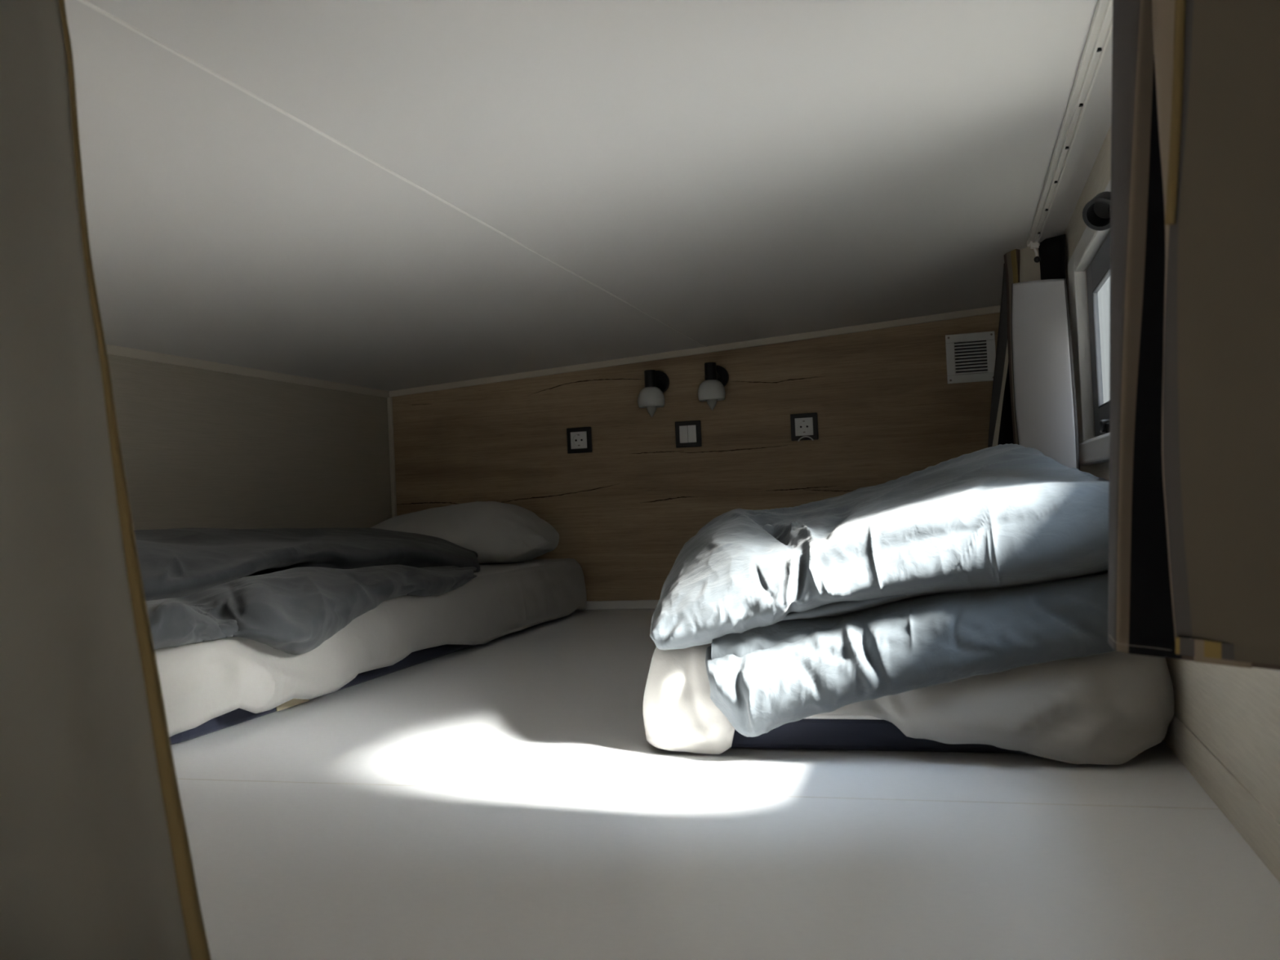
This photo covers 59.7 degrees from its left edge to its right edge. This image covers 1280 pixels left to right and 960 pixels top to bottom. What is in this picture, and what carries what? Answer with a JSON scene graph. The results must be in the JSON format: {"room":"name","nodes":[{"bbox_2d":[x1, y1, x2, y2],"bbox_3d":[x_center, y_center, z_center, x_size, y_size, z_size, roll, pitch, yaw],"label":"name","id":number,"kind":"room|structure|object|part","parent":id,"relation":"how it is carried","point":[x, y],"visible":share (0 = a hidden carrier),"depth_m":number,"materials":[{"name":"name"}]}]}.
{"room":"sleeping loft","nodes":[
{"label":"sleeping loft","id":0,"kind":"room"},
{"bbox_2d":[107,354,391,530],"bbox_3d":[-1.593,1.071,1.000,0.080,2.821,5.826,-3,-1,16],"label":"wall","id":1,"kind":"structure","parent":0,"point":[201,448],"depth_m":2.97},
{"bbox_2d":[105,343,391,397],"bbox_3d":[-1.238,-0.294,2.336,0.008,0.023,2.916,-3,-1,16],"label":"trim","id":2,"kind":"structure","parent":1,"relation":"attached to","point":[114,350],"depth_m":2.92,"materials":[{"name":"beige"}]},
{"bbox_2d":[64,0,1112,391],"bbox_3d":[-0.637,-0.450,0.737,2.228,0.191,5.826,-3,-1,16],"label":"ceiling","id":3,"kind":"structure","parent":0,"point":[727,171],"depth_m":1.59,"materials":[{"name":"white paint"}]},
{"bbox_2d":[0,0,211,959],"bbox_3d":[-0.451,-0.099,0.760,0.334,0.960,0.042,-3,-1,16],"label":"curtain","id":4,"kind":"object","parent":3,"relation":"hanging from","point":[96,863],"visible":1,"depth_m":0.75,"materials":[{"name":"grey fabric"}]},
{"bbox_2d":[77,0,706,346],"bbox_3d":[-0.567,-0.424,0.717,0.005,0.001,5.666,-3,-1,16],"label":"trim","id":5,"kind":"structure","parent":3,"relation":"attached to","point":[84,2],"depth_m":1.33,"materials":[{"name":"white"}]},
{"bbox_2d":[1026,0,1112,262],"bbox_3d":[0.571,-0.488,1.430,0.026,0.054,1.958,-3,-1,16],"label":"rail","id":6,"kind":"object","parent":3,"relation":"attached to","point":[1100,29],"visible":1,"depth_m":1.52,"materials":[{"name":"white"}]},
{"bbox_2d":[987,234,1079,470],"bbox_3d":[0.803,-0.248,2.246,0.136,0.617,0.704,-3,-1,9],"label":"panel","id":7,"kind":"object","parent":6,"relation":"hanging from","point":[1033,402],"visible":0.73,"depth_m":2.13,"materials":[{"name":"wood"}]},
{"bbox_3d":[0.835,-0.464,2.344,0.013,0.014,0.013,-2,-1,-18],"label":"hook knob","id":8,"kind":"part","parent":6,"relation":"part of","materials":[{"name":"black plastic"}]},
{"bbox_2d":[1107,0,1279,670],"bbox_3d":[0.423,-0.168,0.793,0.199,0.610,0.100,-4,-1,43],"label":"curtain","id":9,"kind":"object","parent":6,"relation":"hanging from","point":[1194,505],"visible":1,"depth_m":0.78,"materials":[{"name":"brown fabric"}]},
{"bbox_2d":[391,312,999,601],"bbox_3d":[0.170,-0.034,3.492,2.218,0.977,0.080,-3,-1,16],"label":"wall","id":10,"kind":"structure","parent":0,"point":[885,404],"depth_m":3.47,"materials":[{"name":"brown wood"}]},
{"bbox_2d":[386,397,396,517],"bbox_3d":[-0.822,0.083,3.724,0.014,0.721,0.014,-3,-1,16],"label":"trim","id":11,"kind":"structure","parent":10,"relation":"attached to","point":[389,402],"depth_m":3.72,"materials":[{"name":"beige wood"}]},
{"bbox_2d":[566,426,591,453],"bbox_3d":[-0.194,-0.127,3.548,0.081,0.081,0.012,-3,-1,16],"label":"wall socket","id":12,"kind":"object","parent":10,"relation":"attached to","point":[579,439],"visible":1,"depth_m":3.54,"materials":[{"name":"black plastic"}]},
{"bbox_2d":[577,600,658,609],"bbox_3d":[0.183,0.381,3.439,2.044,0.026,0.012,-3,-1,16],"label":"baseboard","id":13,"kind":"structure","parent":10,"relation":"attached to","point":[629,604],"depth_m":3.50,"materials":[{"name":"white"}]},
{"bbox_2d":[637,369,669,417],"bbox_3d":[0.041,-0.266,3.416,0.083,0.150,0.140,-3,-1,16],"label":"wall lamp","id":14,"kind":"object","parent":10,"relation":"attached to","point":[651,397],"visible":1,"depth_m":3.37,"materials":[{"name":"black metal"}]},
{"bbox_3d":[0.034,-0.253,3.389,0.083,0.062,0.083,-3,-1,16],"label":"lamp shade","id":15,"kind":"part","parent":14,"relation":"part of","materials":[{"name":"white glass"}]},
{"bbox_3d":[0.035,-0.232,3.388,0.035,0.083,0.035,-3,-1,16],"label":"bulb","id":16,"kind":"part","parent":14,"relation":"part of","materials":[{"name":"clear glass"}]},
{"bbox_3d":[0.042,-0.304,3.429,0.026,0.026,0.075,-3,-1,16],"label":"arm","id":17,"kind":"part","parent":14,"relation":"part of","materials":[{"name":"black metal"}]},
{"bbox_3d":[0.055,-0.304,3.473,0.072,0.072,0.022,-3,-1,16],"label":"wall plate","id":18,"kind":"part","parent":14,"relation":"part of","materials":[{"name":"black metal"}]},
{"bbox_2d":[675,420,702,448],"bbox_3d":[0.149,-0.142,3.450,0.081,0.081,0.013,-3,-1,16],"label":"light switch","id":19,"kind":"object","parent":10,"relation":"attached to","point":[687,433],"visible":1,"depth_m":3.45,"materials":[{"name":"black plastic"}]},
{"bbox_2d":[389,305,1000,396],"bbox_3d":[0.141,-0.396,3.455,2.058,0.139,0.010,-3,-1,16],"label":"trim","id":20,"kind":"structure","parent":10,"relation":"attached to","point":[993,309],"depth_m":3.43,"materials":[{"name":"beige wood"}]},
{"bbox_2d":[697,362,728,410],"bbox_3d":[0.221,-0.280,3.365,0.083,0.144,0.140,-3,-1,16],"label":"wall lamp","id":21,"kind":"object","parent":10,"relation":"attached to","point":[712,390],"visible":1,"depth_m":3.32,"materials":[{"name":"black metal"}]},
{"bbox_3d":[0.214,-0.270,3.338,0.083,0.062,0.083,-3,-1,16],"label":"lamp shade","id":22,"kind":"part","parent":21,"relation":"part of","materials":[{"name":"white glass"}]},
{"bbox_3d":[0.215,-0.249,3.337,0.035,0.083,0.035,-3,-1,16],"label":"bulb","id":23,"kind":"part","parent":21,"relation":"part of","materials":[{"name":"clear glass"}]},
{"bbox_3d":[0.235,-0.316,3.422,0.072,0.072,0.022,-3,-1,16],"label":"wall plate","id":24,"kind":"part","parent":21,"relation":"part of","materials":[{"name":"black metal"}]},
{"bbox_2d":[790,412,818,441],"bbox_3d":[0.494,-0.159,3.353,0.081,0.084,0.012,-3,-1,16],"label":"wall socket","id":25,"kind":"object","parent":10,"relation":"attached to","point":[804,426],"visible":1,"depth_m":3.35,"materials":[{"name":"black plastic"}]},
{"bbox_2d":[945,331,995,383],"bbox_3d":[0.958,-0.354,3.225,0.137,0.142,0.008,-3,-1,16],"label":"air vent","id":26,"kind":"object","parent":10,"relation":"in","point":[969,359],"visible":0.85,"depth_m":3.22,"materials":[{"name":"white plastic"}]},
{"bbox_2d":[170,608,1279,959],"bbox_3d":[-0.218,0.417,2.043,2.058,0.060,2.916,-3,-1,16],"label":"floor","id":27,"kind":"structure","parent":0,"point":[286,869],"depth_m":1.10,"materials":[{"name":"laminate"}]},
{"bbox_2d":[169,608,577,744],"bbox_3d":[-0.756,0.348,2.670,0.648,0.147,1.928,-3,-1,16],"label":"mattress","id":28,"kind":"object","parent":27,"relation":"on","point":[237,716],"visible":0.06,"depth_m":1.99,"materials":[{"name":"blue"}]},
{"bbox_2d":[154,558,586,737],"bbox_3d":[-0.703,0.330,2.646,0.676,0.164,2.009,-3,-1,16],"label":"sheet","id":29,"kind":"object","parent":28,"relation":"on","point":[201,682],"visible":0.33,"depth_m":2.14,"materials":[{"name":"grey fabric"}]},
{"bbox_2d":[133,527,480,654],"bbox_3d":[-0.780,0.204,2.414,0.756,0.221,1.632,-3,-1,16],"label":"duvet","id":30,"kind":"object","parent":29,"relation":"on","point":[287,590],"visible":0.83,"depth_m":2.06,"materials":[{"name":"grey fabric"}]},
{"bbox_2d":[369,501,559,564],"bbox_3d":[-0.566,0.162,3.396,0.638,0.187,0.421,-3,-1,16],"label":"pillow","id":31,"kind":"object","parent":29,"relation":"on","point":[499,532],"visible":0.64,"depth_m":3.23,"materials":[{"name":"grey fabric"}]},
{"bbox_2d":[183,778,1213,808],"bbox_3d":[-0.397,0.384,1.410,2.053,0.001,0.001,-3,-1,16],"label":"trim","id":32,"kind":"structure","parent":27,"relation":"attached to","point":[184,779],"depth_m":1.27,"materials":[{"name":"beige"}]},
{"bbox_2d":[729,714,1027,753],"bbox_3d":[0.579,0.286,2.331,0.625,0.137,1.880,-3,-1,16],"label":"mattress","id":33,"kind":"object","parent":27,"relation":"on","point":[817,731],"visible":0.02,"depth_m":1.45,"materials":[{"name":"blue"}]},
{"bbox_2d":[642,643,1174,764],"bbox_3d":[0.557,0.274,2.296,0.695,0.157,1.958,-3,-1,16],"label":"sheet","id":34,"kind":"object","parent":33,"relation":"on","point":[1109,708],"visible":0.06,"depth_m":1.33,"materials":[{"name":"grey fabric"}]},
{"bbox_2d":[649,443,1116,737],"bbox_3d":[0.373,0.134,1.724,0.682,0.376,0.787,-3,-1,11],"label":"duvet","id":35,"kind":"object","parent":34,"relation":"on","point":[993,559],"visible":0.93,"depth_m":1.38,"materials":[{"name":"grey fabric"}]},
{"bbox_2d":[1063,124,1279,822],"bbox_3d":[0.420,0.896,0.389,0.022,2.967,5.746,-3,-1,16],"label":"wall","id":36,"kind":"structure","parent":0,"point":[1233,711],"depth_m":1.08,"materials":[{"name":"white paint"}]},
{"bbox_2d":[1067,178,1111,465],"bbox_3d":[0.656,-0.229,1.476,0.046,0.394,1.435,-3,-1,16],"label":"window","id":37,"kind":"structure","parent":36,"relation":"in","point":[1093,449],"depth_m":2.01,"materials":[{"name":"grey"}]},
{"bbox_3d":[0.664,-0.051,1.472,0.046,0.038,1.435,-3,-1,16],"label":"sill","id":38,"kind":"part","parent":37,"relation":"part of","materials":[{"name":"grey"}]},
{"bbox_3d":[0.746,-0.231,1.744,0.008,0.315,0.640,-3,-1,16],"label":"sash","id":39,"kind":"part","parent":37,"relation":"part of","materials":[{"name":"grey plastic"}]},
{"bbox_2d":[1082,191,1111,231],"bbox_3d":[0.649,-0.376,1.559,0.047,0.056,0.059,-3,-1,39],"label":"wall fitting","id":40,"kind":"object","parent":36,"relation":"attached to","point":[1096,212],"visible":0.61,"depth_m":1.56,"materials":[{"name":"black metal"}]},
{"bbox_2d":[1163,713,1279,883],"bbox_3d":[0.765,0.312,1.757,0.002,0.050,2.902,-3,-1,16],"label":"baseboard","id":41,"kind":"structure","parent":36,"relation":"attached to","point":[1251,819],"depth_m":1.08,"materials":[{"name":"white wood"}]},
{"label":"outside","id":42,"kind":"structure","parent":0,"visible":0},
{"bbox_2d":[1097,275,1110,403],"bbox_3d":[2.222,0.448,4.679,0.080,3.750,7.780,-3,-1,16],"label":"window pane","id":43,"kind":"structure","parent":42,"point":[1104,294],"depth_m":5.94,"materials":[{"name":"grey"}]}
]}

